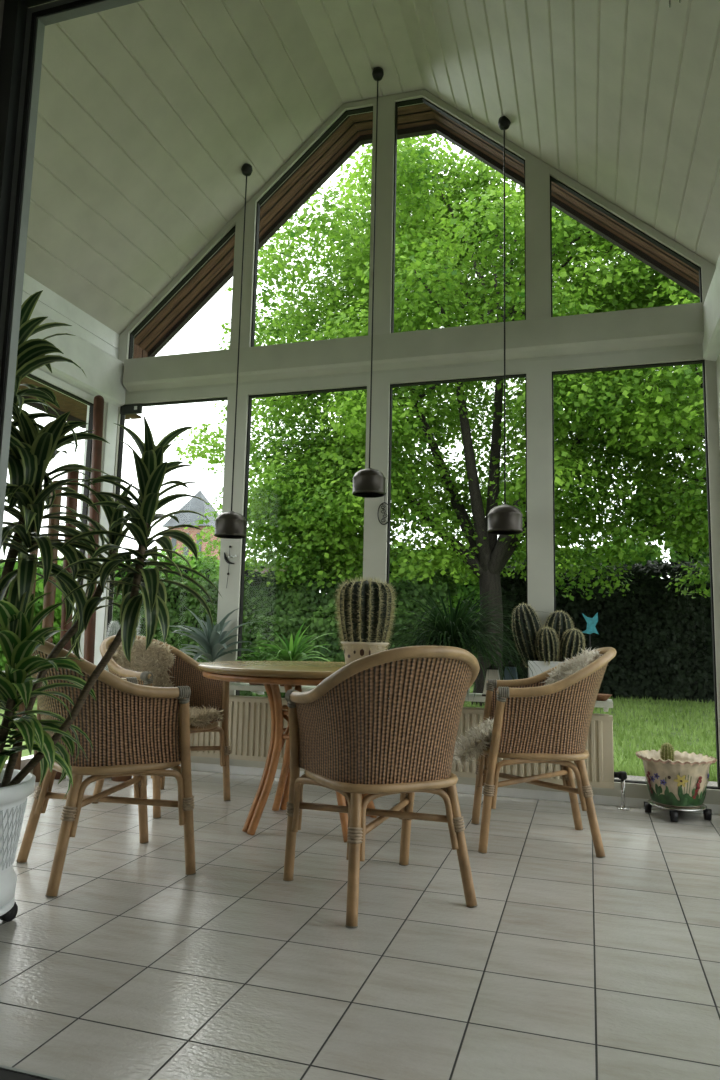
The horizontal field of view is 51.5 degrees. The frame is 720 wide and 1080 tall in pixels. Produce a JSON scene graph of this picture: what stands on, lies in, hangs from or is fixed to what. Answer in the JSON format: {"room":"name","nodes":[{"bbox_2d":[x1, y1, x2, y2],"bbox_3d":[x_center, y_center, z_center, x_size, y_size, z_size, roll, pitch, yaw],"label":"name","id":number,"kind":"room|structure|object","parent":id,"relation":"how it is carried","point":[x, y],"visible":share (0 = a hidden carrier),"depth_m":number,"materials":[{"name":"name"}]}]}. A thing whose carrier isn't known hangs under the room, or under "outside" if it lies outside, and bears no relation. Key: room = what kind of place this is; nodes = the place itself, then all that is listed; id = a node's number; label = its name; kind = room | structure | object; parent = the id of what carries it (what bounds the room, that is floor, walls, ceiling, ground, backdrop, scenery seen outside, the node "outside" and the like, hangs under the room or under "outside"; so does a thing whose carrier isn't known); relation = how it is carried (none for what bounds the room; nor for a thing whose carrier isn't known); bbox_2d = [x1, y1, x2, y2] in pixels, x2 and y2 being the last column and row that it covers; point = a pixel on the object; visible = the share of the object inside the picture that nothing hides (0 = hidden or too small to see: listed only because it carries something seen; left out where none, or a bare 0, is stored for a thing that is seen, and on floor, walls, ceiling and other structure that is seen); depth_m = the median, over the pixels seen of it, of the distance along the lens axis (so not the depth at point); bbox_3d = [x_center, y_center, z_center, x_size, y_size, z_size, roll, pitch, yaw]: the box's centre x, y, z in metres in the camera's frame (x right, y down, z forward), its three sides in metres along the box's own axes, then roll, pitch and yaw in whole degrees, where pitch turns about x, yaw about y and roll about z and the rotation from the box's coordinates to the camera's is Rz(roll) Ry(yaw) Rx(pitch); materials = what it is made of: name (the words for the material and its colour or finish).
{"room":"sunroom","nodes":[
{"label":"sunroom","id":0,"kind":"room"},
{"bbox_2d":[0,0,3,43],"bbox_3d":[-0.394,-1.307,1.641,5.270,4.866,0.250,-1,-8,17],"label":"wall","id":1,"kind":"structure","parent":0,"point":[1,1],"depth_m":1.93,"materials":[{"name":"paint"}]},
{"bbox_2d":[0,0,142,1079],"bbox_3d":[0.354,-0.179,1.397,2.730,2.600,0.090,-1,-8,17],"label":"door","id":2,"kind":"structure","parent":1,"relation":"in","point":[23,26],"depth_m":1.89,"materials":[{"name":"black metal"}]},
{"bbox_2d":[0,768,35,907],"bbox_3d":[-1.271,0.950,2.355,0.430,0.378,0.430,-1,-8,17],"label":"pot","id":3,"kind":"object","parent":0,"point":[15,789],"depth_m":2.33,"materials":[{"name":"white ceramic"}]},
{"bbox_2d":[22,273,118,358],"bbox_3d":[-2.344,-1.509,4.195,0.060,0.624,3.350,-1,-8,17],"label":"wall","id":4,"kind":"structure","parent":0,"point":[49,303],"depth_m":5.20,"materials":[{"name":"white wood"}]},
{"bbox_2d":[3,369,93,769],"bbox_3d":[-2.108,0.175,4.814,0.080,2.550,1.050,-1,-8,17],"label":"window","id":5,"kind":"structure","parent":4,"relation":"in","point":[38,375],"depth_m":5.25,"materials":[{"name":"white wood"}]},
{"bbox_2d":[21,302,125,406],"bbox_3d":[-2.302,-1.377,4.119,0.120,0.345,3.264,-1,-8,17],"label":"trim","id":6,"kind":"structure","parent":4,"relation":"attached to","point":[103,372],"depth_m":5.20,"materials":[{"name":"white paint"}]},
{"bbox_2d":[18,376,141,427],"bbox_3d":[-2.594,-1.285,4.442,0.570,0.210,3.730,-1,-8,17],"label":"trim","id":7,"kind":"structure","parent":4,"relation":"attached to","point":[78,410],"depth_m":5.81,"materials":[{"name":"brown wood"}]},
{"bbox_2d":[100,402,106,491],"bbox_3d":[-1.937,0.270,5.405,0.080,2.620,0.194,-1,-8,17],"label":"trim","id":8,"kind":"structure","parent":4,"relation":"attached to","point":[105,403],"depth_m":5.49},
{"bbox_2d":[94,402,117,664],"bbox_3d":[-1.900,0.234,5.435,0.055,2.700,0.124,-1,-8,17],"label":"trim","id":9,"kind":"structure","parent":4,"relation":"attached to","point":[109,450],"depth_m":5.49,"materials":[{"name":"white paint"}]},
{"bbox_2d":[103,386,235,764],"bbox_3d":[-1.404,0.213,5.394,1.058,2.655,0.080,-1,-8,17],"label":"window","id":10,"kind":"structure","parent":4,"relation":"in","point":[228,393],"depth_m":5.39,"materials":[{"name":"white wood"}]},
{"bbox_2d":[120,404,141,414],"bbox_3d":[-1.726,-0.983,5.631,0.170,0.064,0.032,-1,-8,17],"label":"sensor","id":11,"kind":"object","parent":10,"relation":"attached to","point":[127,409],"visible":1,"depth_m":5.62,"materials":[{"name":"black plastic"}]},
{"bbox_2d":[224,546,236,587],"bbox_3d":[-0.905,0.186,5.188,0.099,0.298,0.021,-1,-8,21],"label":"charm","id":12,"kind":"object","parent":10,"relation":"hanging from","point":[229,556],"visible":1,"depth_m":5.19,"materials":[{"name":"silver plastic"}]},
{"bbox_2d":[118,206,244,361],"bbox_3d":[-1.339,-1.878,5.656,1.023,1.221,0.080,-1,-8,17],"label":"window","id":13,"kind":"structure","parent":4,"relation":"in","point":[235,225],"depth_m":5.62,"materials":[{"name":"white plastic"}]},
{"bbox_2d":[240,96,383,347],"bbox_3d":[-0.341,-2.224,5.397,1.049,1.886,0.080,-1,-8,17],"label":"window","id":14,"kind":"structure","parent":4,"relation":"in","point":[252,217],"depth_m":5.43,"materials":[{"name":"white plastic"}]},
{"bbox_2d":[123,302,703,394],"bbox_3d":[0.159,-1.253,5.073,4.150,0.252,0.165,-1,-8,17],"label":"beam","id":15,"kind":"structure","parent":4,"relation":"attached to","point":[681,326],"depth_m":4.91,"materials":[{"name":"white paint"}]},
{"bbox_2d":[225,374,377,770],"bbox_3d":[-0.396,0.197,5.088,1.049,2.655,0.080,-1,-8,17],"label":"window","id":16,"kind":"structure","parent":15,"relation":"attached to","point":[245,394],"depth_m":5.18,"materials":[{"name":"white wood"}]},
{"bbox_2d":[178,695,613,788],"bbox_3d":[0.060,1.227,4.697,2.905,0.403,0.131,-1,-8,17],"label":"radiator","id":17,"kind":"object","parent":16,"relation":"attached to","point":[249,721],"visible":0.28,"depth_m":4.49,"materials":[{"name":"beige metal"}]},
{"bbox_2d":[229,695,608,715],"bbox_3d":[0.061,1.029,4.709,2.865,0.006,0.060,-1,-8,17],"label":"grille","id":18,"kind":"object","parent":17,"relation":"attached to","point":[471,710],"depth_m":4.87,"materials":[{"name":"beige metal"}]},
{"bbox_2d":[229,682,612,711],"bbox_3d":[-0.207,0.978,4.758,3.445,0.070,0.234,-1,-8,17],"label":"shelf","id":19,"kind":"object","parent":16,"relation":"attached to","point":[258,689],"visible":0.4,"depth_m":4.72,"materials":[{"name":"stone"}]},
{"bbox_2d":[171,607,260,663],"bbox_3d":[-1.027,0.691,4.931,0.746,0.506,0.449,-1,-8,17],"label":"agave","id":20,"kind":"object","parent":19,"relation":"on","point":[211,640],"visible":0.82,"depth_m":4.99,"materials":[{"name":"green plant"}]},
{"bbox_2d":[236,647,275,684],"bbox_3d":[-0.708,0.827,4.908,0.331,0.245,0.232,-1,-8,17],"label":"potted leafy plant","id":21,"kind":"object","parent":19,"relation":"on","point":[256,657],"visible":0.33,"depth_m":4.91,"materials":[{"name":"green plant"}]},
{"bbox_2d":[238,620,335,686],"bbox_3d":[-0.469,0.723,4.770,0.749,0.427,0.398,-1,-8,17],"label":"potted fern","id":22,"kind":"object","parent":19,"relation":"on","point":[291,652],"visible":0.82,"depth_m":4.82,"materials":[{"name":"green plant"}]},
{"bbox_2d":[386,575,556,699],"bbox_3d":[0.542,0.608,4.507,1.316,0.799,0.460,-1,-8,17],"label":"potted grass plant","id":23,"kind":"object","parent":19,"relation":"on","point":[455,631],"visible":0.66,"depth_m":4.47,"materials":[{"name":"green plant"}]},
{"bbox_2d":[482,659,499,695],"bbox_3d":[0.785,0.812,4.411,0.112,0.218,0.112,-1,-8,17],"label":"lantern","id":24,"kind":"object","parent":19,"relation":"on","point":[493,674],"visible":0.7,"depth_m":4.38,"materials":[{"name":"metal"}]},
{"bbox_2d":[503,656,517,679],"bbox_3d":[0.913,0.822,4.524,0.112,0.232,0.112,-1,-8,17],"label":"lantern","id":25,"kind":"object","parent":19,"relation":"on","point":[506,672],"visible":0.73,"depth_m":4.50,"materials":[{"name":"metal"}]},
{"bbox_2d":[511,602,584,676],"bbox_3d":[1.097,0.642,4.378,0.415,0.560,0.311,2,-7,-2],"label":"cluster","id":26,"kind":"object","parent":19,"relation":"on","point":[557,640],"visible":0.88,"depth_m":4.33,"materials":[{"name":"green plant"}]},
{"bbox_2d":[528,660,563,676],"bbox_3d":[1.114,0.814,4.358,0.244,0.215,0.244,-1,-8,17],"label":"pot","id":27,"kind":"object","parent":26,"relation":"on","point":[544,665],"depth_m":4.27,"materials":[{"name":"white ceramic"}]},
{"bbox_2d":[582,612,597,650],"bbox_3d":[1.358,0.679,4.401,0.100,0.505,0.012,-1,-8,17],"label":"pick","id":28,"kind":"object","parent":19,"relation":"on","point":[591,622],"visible":0.74,"depth_m":4.41,"materials":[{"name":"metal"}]},
{"bbox_2d":[596,693,611,700],"bbox_3d":[1.375,0.900,4.268,0.134,0.034,0.132,-1,-8,17],"label":"shell dish","id":29,"kind":"object","parent":19,"relation":"on","point":[601,697],"visible":0.74,"depth_m":4.23,"materials":[{"name":"brown ceramic"}]},
{"bbox_2d":[374,360,541,790],"bbox_3d":[0.613,0.181,4.781,1.061,2.655,0.080,-1,-8,17],"label":"window","id":30,"kind":"structure","parent":15,"relation":"attached to","point":[529,370],"depth_m":4.84,"materials":[{"name":"white wood"}]},
{"bbox_2d":[377,496,390,524],"bbox_3d":[0.159,-0.206,4.916,0.091,0.218,0.024,-1,-8,17],"label":"suncatcher","id":31,"kind":"object","parent":30,"relation":"hanging from","point":[384,496],"visible":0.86,"depth_m":4.91,"materials":[{"name":"metal"}]},
{"bbox_2d":[133,103,699,358],"bbox_3d":[0.246,-2.178,5.458,5.280,2.244,0.380,-1,-8,17],"label":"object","id":32,"kind":"structure","parent":4,"relation":"attached to","point":[355,131],"depth_m":5.70,"materials":[{"name":"brown wood"}]},
{"bbox_2d":[379,90,537,333],"bbox_3d":[0.669,-2.236,5.089,1.061,1.879,0.080,-1,-8,17],"label":"window","id":33,"kind":"structure","parent":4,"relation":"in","point":[391,102],"depth_m":5.13,"materials":[{"name":"white plastic"}]},
{"bbox_2d":[537,158,715,318],"bbox_3d":[1.669,-1.924,4.741,1.047,1.218,0.080,-1,-8,17],"label":"window","id":34,"kind":"structure","parent":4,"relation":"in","point":[546,173],"depth_m":4.80,"materials":[{"name":"white plastic"}]},
{"bbox_2d":[539,347,719,804],"bbox_3d":[1.621,0.165,4.474,1.047,2.655,0.080,-1,-8,17],"label":"window","id":35,"kind":"structure","parent":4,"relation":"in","point":[685,356],"depth_m":4.52,"materials":[{"name":"white wood"}]},
{"bbox_2d":[112,776,131,781],"bbox_3d":[-1.497,1.284,4.736,0.164,0.460,0.164,-1,-8,17],"label":"pot","id":36,"kind":"object","parent":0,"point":[122,778],"depth_m":4.66,"materials":[{"name":"brown ceramic"}]},
{"bbox_2d":[24,0,342,334],"bbox_3d":[-1.555,-2.671,3.941,1.944,1.742,3.630,-1,-8,17],"label":"ceiling","id":37,"kind":"structure","parent":0,"point":[150,115],"depth_m":4.70,"materials":[{"name":"paint"}]},
{"bbox_2d":[214,163,252,538],"bbox_3d":[-0.830,-1.334,5.116,0.212,2.648,0.212,-1,-8,17],"label":"pendant lamp","id":38,"kind":"object","parent":37,"relation":"hanging from","point":[231,524],"visible":1,"depth_m":4.92,"materials":[{"name":"black plastic"}]},
{"bbox_2d":[0,768,719,1079],"bbox_3d":[-1.052,1.112,1.021,4.380,0.120,8.010,-1,-8,17],"label":"floor","id":39,"kind":"structure","parent":0,"point":[570,962],"depth_m":2.25,"materials":[{"name":"tile"}]},
{"bbox_2d":[0,897,17,921],"bbox_3d":[-1.276,1.175,2.326,0.360,0.076,0.360,-1,-8,17],"label":"caddy","id":40,"kind":"object","parent":39,"relation":"on","point":[8,912],"visible":0.74,"depth_m":2.39,"materials":[{"name":"white plastic"}]},
{"bbox_2d":[0,290,221,907],"bbox_3d":[-1.004,0.147,2.520,1.080,2.024,0.719,0,-7,14],"label":"dracaena","id":41,"kind":"object","parent":40,"relation":"on","point":[33,446],"visible":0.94,"depth_m":2.46,"materials":[{"name":"green plant"}]},
{"bbox_2d":[14,529,37,769],"bbox_3d":[-2.067,0.608,4.628,0.055,1.748,0.086,3,-7,-9],"label":"bamboo pole","id":42,"kind":"object","parent":39,"relation":"on","point":[21,706],"visible":0.06,"depth_m":4.54,"materials":[{"name":"brown wood"}]},
{"bbox_2d":[33,480,61,781],"bbox_3d":[-1.984,0.549,4.742,0.125,1.898,0.073,-5,-9,39],"label":"bamboo pole","id":43,"kind":"object","parent":39,"relation":"on","point":[49,599],"visible":0.32,"depth_m":4.75,"materials":[{"name":"brown wood"}]},
{"bbox_2d":[55,470,78,778],"bbox_3d":[-1.908,0.505,4.856,0.168,2.019,0.075,-4,-9,35],"label":"wooden pole","id":44,"kind":"object","parent":39,"relation":"on","point":[71,502],"visible":0.34,"depth_m":4.88,"materials":[{"name":"brown wood"}]},
{"bbox_2d":[84,395,103,663],"bbox_3d":[-1.835,0.253,5.110,0.182,2.587,0.072,-3,-9,32],"label":"wooden pole","id":45,"kind":"object","parent":39,"relation":"on","point":[98,407],"visible":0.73,"depth_m":5.18,"materials":[{"name":"brown wood"}]},
{"bbox_2d":[16,641,195,896],"bbox_3d":[-1.054,0.848,2.995,0.665,0.913,0.646,7,-9,-36],"label":"rattan armchair","id":46,"kind":"object","parent":39,"relation":"on","point":[132,728],"visible":0.81,"depth_m":2.83,"materials":[{"name":"wicker"}]},
{"bbox_2d":[104,620,119,777],"bbox_3d":[-1.628,1.019,4.854,0.164,1.009,0.164,-1,-8,17],"label":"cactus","id":47,"kind":"object","parent":39,"relation":"on","point":[113,629],"visible":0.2,"depth_m":4.88,"materials":[{"name":"plant"}]},
{"bbox_2d":[112,619,141,781],"bbox_3d":[-1.489,0.933,4.781,0.163,1.167,0.163,8,-10,-40],"label":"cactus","id":48,"kind":"object","parent":39,"relation":"on","point":[121,778],"visible":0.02,"depth_m":4.66,"materials":[{"name":"plant"}]},
{"bbox_2d":[92,635,230,818],"bbox_3d":[-1.139,1.000,4.207,0.665,0.913,0.646,-3,-9,33],"label":"rattan armchair","id":49,"kind":"object","parent":39,"relation":"on","point":[205,691],"visible":0.44,"depth_m":4.29,"materials":[{"name":"wicker"}]},
{"bbox_2d":[112,635,223,731],"bbox_3d":[-1.120,0.793,4.203,0.669,0.518,0.504,-4,-9,38],"label":"sheepskin","id":50,"kind":"object","parent":49,"relation":"on","point":[156,659],"visible":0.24,"depth_m":4.39,"materials":[{"name":"fur"}]},
{"bbox_2d":[198,661,376,842],"bbox_3d":[-0.225,1.031,3.763,1.200,0.787,1.200,-1,-8,17],"label":"dining table","id":51,"kind":"object","parent":39,"relation":"on","point":[272,674],"visible":0.44,"depth_m":3.57,"materials":[{"name":"brown wood"}]},
{"bbox_2d":[340,641,388,664],"bbox_3d":[0.024,0.592,3.878,0.256,0.124,0.256,-1,-8,17],"label":"pot","id":52,"kind":"object","parent":51,"relation":"on","point":[353,650],"depth_m":3.79,"materials":[{"name":"beige ceramic"}]},
{"bbox_2d":[334,576,396,664],"bbox_3d":[0.029,0.418,3.900,0.352,0.476,0.352,-1,-8,17],"label":"barrel cactus","id":53,"kind":"object","parent":51,"relation":"on","point":[366,607],"visible":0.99,"depth_m":3.80,"materials":[{"name":"green plant"}]},
{"bbox_2d":[283,645,479,927],"bbox_3d":[0.104,0.844,2.760,0.646,0.913,0.665,5,-8,-26],"label":"rattan armchair","id":54,"kind":"object","parent":39,"relation":"on","point":[348,739],"visible":1,"depth_m":2.59,"materials":[{"name":"wicker"}]},
{"bbox_2d":[179,762,719,813],"bbox_3d":[0.092,1.530,4.759,4.180,0.050,0.090,-1,-8,17],"label":"baseboard","id":55,"kind":"structure","parent":39,"relation":"on","point":[461,788],"depth_m":4.44,"materials":[{"name":"white ceramic"}]},
{"bbox_2d":[471,647,616,857],"bbox_3d":[0.885,0.966,3.574,0.665,0.913,0.646,1,-7,5],"label":"rattan armchair","id":56,"kind":"object","parent":39,"relation":"on","point":[534,722],"visible":0.96,"depth_m":3.34,"materials":[{"name":"wicker"}]},
{"bbox_2d":[452,647,602,770],"bbox_3d":[0.805,0.813,3.610,0.771,0.618,0.489,1,-7,0],"label":"sheepskin","id":57,"kind":"object","parent":56,"relation":"on","point":[470,744],"visible":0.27,"depth_m":3.59,"materials":[{"name":"fur"}]},
{"bbox_2d":[614,771,629,810],"bbox_3d":[1.471,1.414,4.220,0.096,0.207,0.068,-1,-8,17],"label":"stand","id":58,"kind":"object","parent":39,"relation":"on","point":[622,775],"visible":0.98,"depth_m":4.21,"materials":[{"name":"silver metal"}]},
{"bbox_2d":[644,799,711,821],"bbox_3d":[1.727,1.470,4.066,0.299,0.068,0.299,3,-8,-14],"label":"trolley","id":59,"kind":"object","parent":39,"relation":"on","point":[648,805],"visible":0.58,"depth_m":3.97,"materials":[{"name":"silver metal"}]},
{"bbox_2d":[636,743,716,806],"bbox_3d":[1.732,1.275,4.090,0.413,0.335,0.413,-1,-8,17],"label":"planter","id":60,"kind":"object","parent":59,"relation":"on","point":[677,779],"visible":1,"depth_m":3.97,"materials":[{"name":"beige ceramic"}]},
{"bbox_2d":[296,0,423,102],"bbox_3d":[-0.341,-3.444,3.673,0.840,0.117,3.630,-1,-8,17],"label":"ceiling","id":61,"kind":"structure","parent":0,"point":[353,38],"depth_m":4.87,"materials":[{"name":"paint"}]},
{"bbox_2d":[352,67,385,497],"bbox_3d":[0.089,-1.743,4.900,0.212,2.940,0.212,-1,-8,17],"label":"pendant lamp","id":62,"kind":"object","parent":61,"relation":"hanging from","point":[369,482],"visible":1,"depth_m":4.70,"materials":[{"name":"black plastic"}]},
{"bbox_2d":[398,0,719,265],"bbox_3d":[0.857,-2.714,3.208,1.998,1.702,3.630,-1,-8,17],"label":"ceiling","id":63,"kind":"structure","parent":0,"point":[621,98],"depth_m":4.04,"materials":[{"name":"paint"}]},
{"bbox_2d":[487,116,522,534],"bbox_3d":[0.900,-1.381,4.645,0.212,2.694,0.212,-1,-8,17],"label":"pendant lamp","id":64,"kind":"object","parent":63,"relation":"hanging from","point":[504,519],"visible":1,"depth_m":4.44,"materials":[{"name":"black plastic"}]},
{"bbox_2d":[716,353,719,453],"bbox_3d":[2.100,0.206,4.177,0.080,2.620,0.194,-1,-8,17],"label":"trim","id":65,"kind":"structure","parent":0,"point":[718,358],"depth_m":4.37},
{"bbox_3d":[1.713,-1.584,2.963,0.060,0.646,3.350,-1,-8,17],"label":"wall","id":66,"kind":"structure","parent":0,"visible":0},
{"bbox_2d":[702,258,719,360],"bbox_3d":[1.639,-1.440,2.921,0.120,0.345,3.264,-1,-8,17],"label":"trim","id":67,"kind":"structure","parent":66,"relation":"attached to","point":[711,306],"depth_m":4.17,"materials":[{"name":"white paint"}]},
{"label":"outside","id":68,"kind":"structure","parent":0,"visible":0},
{"bbox_2d":[0,684,716,781],"bbox_3d":[4.607,5.291,32.053,70.000,0.100,55.180,-1,-8,17],"label":"ground","id":69,"kind":"structure","parent":68,"point":[25,752],"depth_m":8.87,"materials":[{"name":"green plant"}]},
{"bbox_2d":[0,560,121,686],"bbox_3d":[-5.758,1.157,9.615,1.353,2.098,11.118,-1,-8,17],"label":"hedge","id":70,"kind":"object","parent":69,"relation":"on","point":[38,605],"visible":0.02,"depth_m":11.35,"materials":[{"name":"green plant"}]},
{"bbox_2d":[13,551,265,583],"bbox_3d":[-6.710,1.631,16.546,9.639,2.861,1.471,-1,-8,17],"label":"shrubs","id":71,"kind":"object","parent":69,"relation":"on","point":[210,570],"visible":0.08,"depth_m":15.29,"materials":[{"name":"green plant"}]},
{"bbox_2d":[162,490,220,560],"bbox_3d":[-8.885,1.592,40.469,2.800,8.750,2.800,-1,-8,17],"label":"tower house","id":72,"kind":"structure","parent":69,"relation":"on","point":[194,504],"depth_m":39.77,"materials":[{"name":"brick"}]},
{"bbox_2d":[164,566,283,574],"bbox_3d":[-6.388,2.081,20.130,10.000,2.750,0.240,-1,-8,17],"label":"wall","id":73,"kind":"structure","parent":69,"relation":"on","point":[262,572],"depth_m":18.96,"materials":[{"name":"brick"}]},
{"bbox_2d":[112,562,458,695],"bbox_3d":[-1.361,1.485,12.117,5.802,2.243,1.352,-1,-8,17],"label":"hedge","id":74,"kind":"object","parent":69,"relation":"on","point":[275,601],"visible":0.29,"depth_m":11.80,"materials":[{"name":"green plant"}]},
{"bbox_2d":[251,600,436,697],"bbox_3d":[-0.147,1.622,10.609,2.804,1.641,1.036,-1,-8,17],"label":"bush","id":75,"kind":"object","parent":69,"relation":"on","point":[322,622],"visible":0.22,"depth_m":10.57,"materials":[{"name":"green plant"}]},
{"bbox_2d":[172,134,706,705],"bbox_3d":[1.644,-2.218,12.665,10.024,9.871,7.368,-1,-8,17],"label":"maple tree","id":76,"kind":"object","parent":69,"relation":"on","point":[302,509],"visible":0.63,"depth_m":11.51,"materials":[{"name":"green plant"}]},
{"bbox_2d":[338,542,662,683],"bbox_3d":[2.993,1.697,17.309,7.565,3.416,1.558,-1,-8,17],"label":"bank","id":77,"kind":"object","parent":69,"relation":"on","point":[464,590],"visible":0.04,"depth_m":16.91,"materials":[{"name":"green plant"}]},
{"bbox_2d":[500,558,713,702],"bbox_3d":[7.989,1.597,13.139,11.515,2.725,1.361,-1,-8,17],"label":"hedge","id":78,"kind":"object","parent":69,"relation":"on","point":[661,639],"visible":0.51,"depth_m":13.58,"materials":[{"name":"green plant"}]},
{"bbox_2d":[552,239,710,598],"bbox_3d":[6.461,-1.874,10.676,7.834,8.902,6.875,0,-7,7],"label":"maple tree","id":79,"kind":"object","parent":69,"relation":"on","point":[692,510],"visible":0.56,"depth_m":10.24,"materials":[{"name":"green plant"}]},
{"bbox_2d":[614,775,717,786],"bbox_3d":[0.513,1.750,5.444,6.180,0.025,1.490,-1,-8,17],"label":"gravel strip","id":80,"kind":"object","parent":69,"relation":"on","point":[635,778],"depth_m":5.58,"materials":[{"name":"grey gravel"}]},
{"bbox_2d":[664,520,708,577],"bbox_3d":[10.206,1.326,15.119,7.460,3.879,1.604,-1,-8,17],"label":"bank","id":81,"kind":"object","parent":69,"relation":"on","point":[677,556],"visible":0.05,"depth_m":15.83,"materials":[{"name":"green plant"}]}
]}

